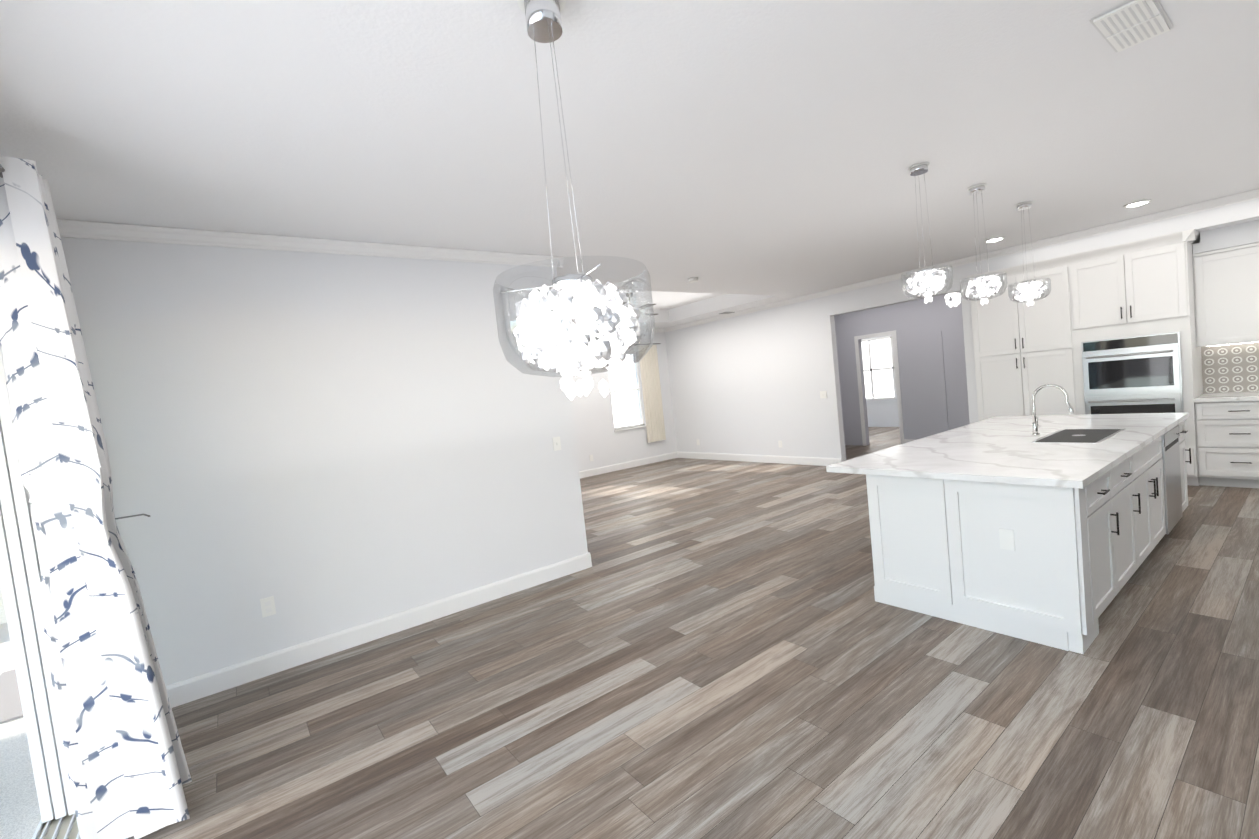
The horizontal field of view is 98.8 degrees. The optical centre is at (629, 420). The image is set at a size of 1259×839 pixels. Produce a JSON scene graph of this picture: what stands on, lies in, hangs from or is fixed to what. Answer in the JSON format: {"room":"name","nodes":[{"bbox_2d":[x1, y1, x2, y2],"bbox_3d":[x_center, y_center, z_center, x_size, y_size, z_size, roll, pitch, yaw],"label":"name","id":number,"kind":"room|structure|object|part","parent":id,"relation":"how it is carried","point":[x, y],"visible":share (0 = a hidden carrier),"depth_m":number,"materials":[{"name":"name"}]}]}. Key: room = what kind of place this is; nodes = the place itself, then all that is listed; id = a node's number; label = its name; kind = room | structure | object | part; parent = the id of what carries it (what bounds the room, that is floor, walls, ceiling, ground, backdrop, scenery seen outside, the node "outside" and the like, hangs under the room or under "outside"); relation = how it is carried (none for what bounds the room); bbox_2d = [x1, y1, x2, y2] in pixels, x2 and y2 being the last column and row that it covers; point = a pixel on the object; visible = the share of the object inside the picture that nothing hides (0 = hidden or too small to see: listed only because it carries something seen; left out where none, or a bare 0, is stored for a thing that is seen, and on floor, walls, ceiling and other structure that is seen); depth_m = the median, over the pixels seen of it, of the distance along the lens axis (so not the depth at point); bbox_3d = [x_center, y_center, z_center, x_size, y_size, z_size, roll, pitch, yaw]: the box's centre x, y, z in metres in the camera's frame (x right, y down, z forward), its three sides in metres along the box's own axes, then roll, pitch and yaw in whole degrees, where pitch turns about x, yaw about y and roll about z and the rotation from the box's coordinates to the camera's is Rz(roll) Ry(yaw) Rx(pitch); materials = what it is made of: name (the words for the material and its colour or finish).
{"room":"kitchen","nodes":[
{"label":"kitchen","id":0,"kind":"room"},
{"bbox_2d":[0,0,1258,329],"bbox_3d":[2.647,-2.083,6.507,14.460,0.350,11.100,-8,4,-37],"label":"ceiling","id":1,"kind":"structure","parent":0,"point":[736,154],"depth_m":2.57,"materials":[{"name":"white paint"}]},
{"bbox_2d":[493,0,654,400],"bbox_3d":[-0.209,-0.695,1.713,0.500,1.259,0.500,-8,4,-37],"label":"chandelier","id":2,"kind":"object","parent":1,"relation":"hanging from","point":[581,351],"visible":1,"depth_m":1.64,"materials":[{"name":"white glass"}]},
{"bbox_3d":[-0.169,-0.306,1.736,0.500,0.320,0.500,-8,4,-37],"label":"glass","id":3,"kind":"part","parent":2,"relation":"part of","materials":[{"name":"white glass"}]},
{"bbox_2d":[626,293,657,314],"bbox_3d":[0.106,-1.818,8.422,1.264,0.362,1.229,-8,4,-37],"label":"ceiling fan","id":4,"kind":"object","parent":1,"relation":"hanging from","point":[642,307],"depth_m":8.39,"materials":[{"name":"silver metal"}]},
{"bbox_2d":[688,277,697,282],"bbox_3d":[0.764,-1.686,6.468,0.128,0.037,0.128,-8,4,-37],"label":"smoke detector","id":5,"kind":"object","parent":1,"relation":"attached to","point":[692,280],"visible":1,"depth_m":6.42,"materials":[{"name":"white plastic"}]},
{"bbox_2d":[901,162,953,302],"bbox_3d":[1.920,-1.210,3.521,0.300,0.884,0.300,-8,4,-37],"label":"pendant light","id":6,"kind":"object","parent":1,"relation":"hanging from","point":[920,285],"visible":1,"depth_m":3.50,"materials":[{"name":"white glass"}]},
{"bbox_3d":[1.952,-0.900,3.538,0.300,0.176,0.300,-8,4,-37],"label":"glass","id":7,"kind":"part","parent":6,"relation":"part of","materials":[{"name":"white glass"}]},
{"bbox_2d":[944,292,960,306],"bbox_3d":[4.939,-1.987,8.222,0.244,0.505,0.253,-8,4,-37],"label":"hall ceiling light","id":8,"kind":"object","parent":1,"relation":"hanging from","point":[955,300],"visible":0.83,"depth_m":8.20,"materials":[{"name":"white glass"}]},
{"bbox_2d":[960,184,1006,304],"bbox_3d":[2.656,-1.319,4.079,0.300,0.884,0.300,-8,4,-37],"label":"pendant light","id":9,"kind":"object","parent":1,"relation":"hanging from","point":[989,284],"visible":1,"depth_m":4.05,"materials":[{"name":"white glass"}]},
{"bbox_3d":[2.688,-1.009,4.097,0.300,0.176,0.300,-8,4,-37],"label":"glass","id":10,"kind":"part","parent":9,"relation":"part of","materials":[{"name":"white glass"}]},
{"bbox_2d":[984,237,1004,242],"bbox_3d":[4.076,-2.019,6.019,0.190,0.012,0.190,-8,4,-37],"label":"recessed light","id":11,"kind":"object","parent":1,"relation":"in","point":[994,239],"visible":0.98,"depth_m":5.99,"materials":[{"name":"white glass"}]},
{"bbox_2d":[1008,201,1050,305],"bbox_3d":[3.455,-1.437,4.685,0.300,0.884,0.300,-8,4,-37],"label":"pendant light","id":12,"kind":"object","parent":1,"relation":"hanging from","point":[1026,290],"visible":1,"depth_m":4.65,"materials":[{"name":"white glass"}]},
{"bbox_3d":[3.487,-1.128,4.703,0.300,0.176,0.300,-8,4,-37],"label":"glass","id":13,"kind":"part","parent":12,"relation":"part of","materials":[{"name":"white glass"}]},
{"bbox_2d":[1089,0,1173,51],"bbox_3d":[2.014,-1.581,2.158,0.420,0.013,0.180,-8,4,-37],"label":"ceiling vent","id":14,"kind":"object","parent":1,"relation":"in","point":[1131,23],"visible":0.98,"depth_m":2.14,"materials":[{"name":"white metal"}]},
{"bbox_2d":[1124,200,1150,207],"bbox_3d":[4.771,-2.037,5.065,0.190,0.012,0.190,-8,4,-37],"label":"recessed light","id":15,"kind":"object","parent":1,"relation":"in","point":[1137,203],"visible":1,"depth_m":5.04,"materials":[{"name":"white glass"}]},
{"bbox_2d":[60,198,1258,685],"bbox_3d":[0.934,-0.216,5.173,9.710,2.850,11.100,-8,4,-37],"label":"wall","id":16,"kind":"structure","parent":0,"point":[316,446],"depth_m":3.88,"materials":[{"name":"white paint"}]},
{"bbox_2d":[0,346,79,838],"bbox_3d":[-1.292,0.526,0.625,0.225,2.517,5.941,-8,4,-37],"label":"sliding door","id":17,"kind":"structure","parent":16,"relation":"in","point":[20,562],"depth_m":2.29,"materials":[{"name":"beige"}]},
{"bbox_2d":[0,156,191,838],"bbox_3d":[-0.867,0.318,0.434,0.341,2.655,4.927,-8,4,-37],"label":"curtain","id":18,"kind":"object","parent":16,"relation":"attached to","point":[128,770],"visible":1,"depth_m":2.08,"materials":[{"name":"white fabric"}]},
{"bbox_2d":[260,596,275,616],"bbox_3d":[-2.361,1.215,3.524,0.075,0.120,0.008,-8,4,-37],"label":"outlet","id":19,"kind":"object","parent":16,"relation":"attached to","point":[268,608],"visible":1,"depth_m":3.52,"materials":[{"name":"white plastic"}]},
{"bbox_2d":[56,219,591,707],"bbox_3d":[-1.775,0.138,3.956,3.180,2.848,0.062,-8,4,-37],"label":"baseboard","id":20,"kind":"structure","parent":16,"relation":"attached to","point":[234,675],"depth_m":3.71,"materials":[{"name":"white wood"}]},
{"bbox_2d":[552,437,560,450],"bbox_3d":[-0.649,0.206,4.834,0.075,0.120,0.016,-8,4,-37],"label":"light switch","id":21,"kind":"object","parent":16,"relation":"attached to","point":[556,444],"visible":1,"depth_m":4.83,"materials":[{"name":"white plastic"}]},
{"bbox_2d":[560,257,591,477],"bbox_3d":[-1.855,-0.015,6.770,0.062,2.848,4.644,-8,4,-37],"label":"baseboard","id":22,"kind":"structure","parent":16,"relation":"attached to","point":[587,473],"depth_m":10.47,"materials":[{"name":"white"}]},
{"bbox_2d":[608,352,645,431],"bbox_3d":[-0.072,-0.617,11.178,0.880,1.590,0.140,-8,4,-37],"label":"window","id":23,"kind":"structure","parent":16,"relation":"in","point":[638,388],"depth_m":11.29,"materials":[{"name":"white glass"}]},
{"bbox_2d":[592,329,675,475],"bbox_3d":[-1.211,-0.281,10.221,5.290,2.848,0.064,-8,4,-37],"label":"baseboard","id":24,"kind":"structure","parent":16,"relation":"attached to","point":[601,470],"depth_m":11.24,"materials":[{"name":"white wood"}]},
{"bbox_2d":[632,343,665,442],"bbox_3d":[0.137,-0.546,11.225,1.570,2.079,0.089,-8,4,-37],"label":"window curtain","id":25,"kind":"object","parent":16,"relation":"attached to","point":[652,396],"visible":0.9,"depth_m":11.46,"materials":[{"name":"beige fabric"}]},
{"bbox_2d":[820,391,826,397],"bbox_3d":[3.194,-0.429,8.891,0.016,0.120,0.120,-8,4,-37],"label":"light switch","id":26,"kind":"object","parent":16,"relation":"attached to","point":[823,394],"visible":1,"depth_m":8.89,"materials":[{"name":"white plastic"}]},
{"bbox_2d":[664,189,1258,465],"bbox_3d":[3.906,-0.681,7.867,0.064,2.848,10.000,-8,4,-37],"label":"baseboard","id":27,"kind":"structure","parent":16,"relation":"attached to","point":[1252,194],"depth_m":7.17,"materials":[{"name":"white wood"}]},
{"bbox_2d":[1195,242,1258,348],"bbox_3d":[6.199,-1.273,5.484,0.350,0.960,0.598,-8,4,-37],"label":"upper cabinet","id":28,"kind":"object","parent":16,"relation":"attached to","point":[1227,279],"depth_m":5.44,"materials":[{"name":"white wood"}]},
{"bbox_2d":[126,427,1258,838],"bbox_3d":[3.065,0.956,6.758,14.010,0.100,11.100,-8,4,-37],"label":"floor","id":29,"kind":"structure","parent":0,"point":[712,649],"depth_m":2.67,"materials":[{"name":"brown wood"}]},
{"bbox_2d":[967,257,1066,420],"bbox_3d":[5.070,-0.617,6.813,0.694,2.600,1.031,-8,4,-37],"label":"tall cabinet","id":30,"kind":"object","parent":29,"relation":"on","point":[1018,347],"depth_m":6.61,"materials":[{"name":"white wood"}]},
{"bbox_2d":[866,416,1190,653],"bbox_3d":[3.198,0.601,4.107,3.102,0.880,1.167,-8,4,-37],"label":"kitchen island","id":31,"kind":"object","parent":29,"relation":"on","point":[1050,530],"depth_m":3.14,"materials":[{"name":"white wood"}]},
{"bbox_2d":[826,412,1188,487],"bbox_3d":[3.070,0.146,4.194,3.150,0.040,1.425,-8,4,-37],"label":"island countertop","id":32,"kind":"structure","parent":31,"relation":"on","point":[1036,451],"depth_m":3.71,"materials":[{"name":"white stone"}]},
{"bbox_2d":[1059,230,1206,485],"bbox_3d":[5.641,-0.633,6.057,0.694,2.600,1.011,-8,4,-37],"label":"tall cabinet","id":33,"kind":"object","parent":29,"relation":"on","point":[1168,323],"depth_m":5.76,"materials":[{"name":"white wood"}]},
{"bbox_2d":[1195,401,1258,487],"bbox_3d":[6.261,0.205,5.460,0.626,0.875,0.660,-8,4,-37],"label":"base cabinet","id":34,"kind":"object","parent":29,"relation":"on","point":[1228,430],"depth_m":5.36,"materials":[{"name":"white wood"}]},
{"bbox_2d":[1195,389,1258,400],"bbox_3d":[6.612,-0.260,4.894,0.641,0.040,2.002,-8,4,-37],"label":"countertop","id":35,"kind":"structure","parent":34,"relation":"on","point":[1254,395],"depth_m":5.40,"materials":[{"name":"white stone"}]},
{"bbox_2d":[834,315,845,455],"bbox_3d":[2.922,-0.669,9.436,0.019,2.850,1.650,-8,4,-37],"label":"wall","id":36,"kind":"structure","parent":0,"point":[835,316],"depth_m":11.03,"materials":[{"name":"grey paint"}]},
{"bbox_2d":[838,291,969,445],"bbox_3d":[5.216,-0.941,9.991,0.120,2.850,3.840,-8,4,-37],"label":"wall","id":37,"kind":"structure","parent":0,"point":[920,316],"depth_m":10.52,"materials":[{"name":"grey paint"}]},
{"bbox_2d":[861,336,896,399],"bbox_3d":[6.145,-1.302,13.708,0.055,1.550,1.280,-8,4,-37],"label":"room window","id":38,"kind":"structure","parent":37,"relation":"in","point":[879,368],"depth_m":13.54,"materials":[{"name":"white glass"}]},
{"bbox_2d":[854,328,968,445],"bbox_3d":[5.327,-0.609,9.797,0.015,2.190,2.470,-8,4,-37],"label":"door","id":39,"kind":"structure","parent":37,"relation":"attached to","point":[924,384],"depth_m":9.71,"materials":[{"name":"white wood"}]},
{"label":"outside","id":40,"kind":"structure","parent":0,"visible":0},
{"bbox_2d":[0,585,6,623],"bbox_3d":[-3.746,0.574,1.177,3.003,2.750,9.790,-8,4,-37],"label":"wall","id":41,"kind":"structure","parent":40,"point":[3,619],"depth_m":5.24,"materials":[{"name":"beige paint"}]},
{"bbox_2d":[0,623,40,838],"bbox_3d":[-4.016,2.171,-0.985,6.405,0.120,12.920,-8,4,-37],"label":"floor","id":42,"kind":"structure","parent":40,"point":[20,816],"depth_m":2.71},
{"bbox_2d":[0,669,22,723],"bbox_3d":[-4.155,1.847,3.729,0.480,0.014,1.100,-8,4,-37],"label":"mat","id":43,"kind":"object","parent":42,"relation":"on","point":[10,705],"visible":0.27,"depth_m":3.58,"materials":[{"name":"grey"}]}
]}

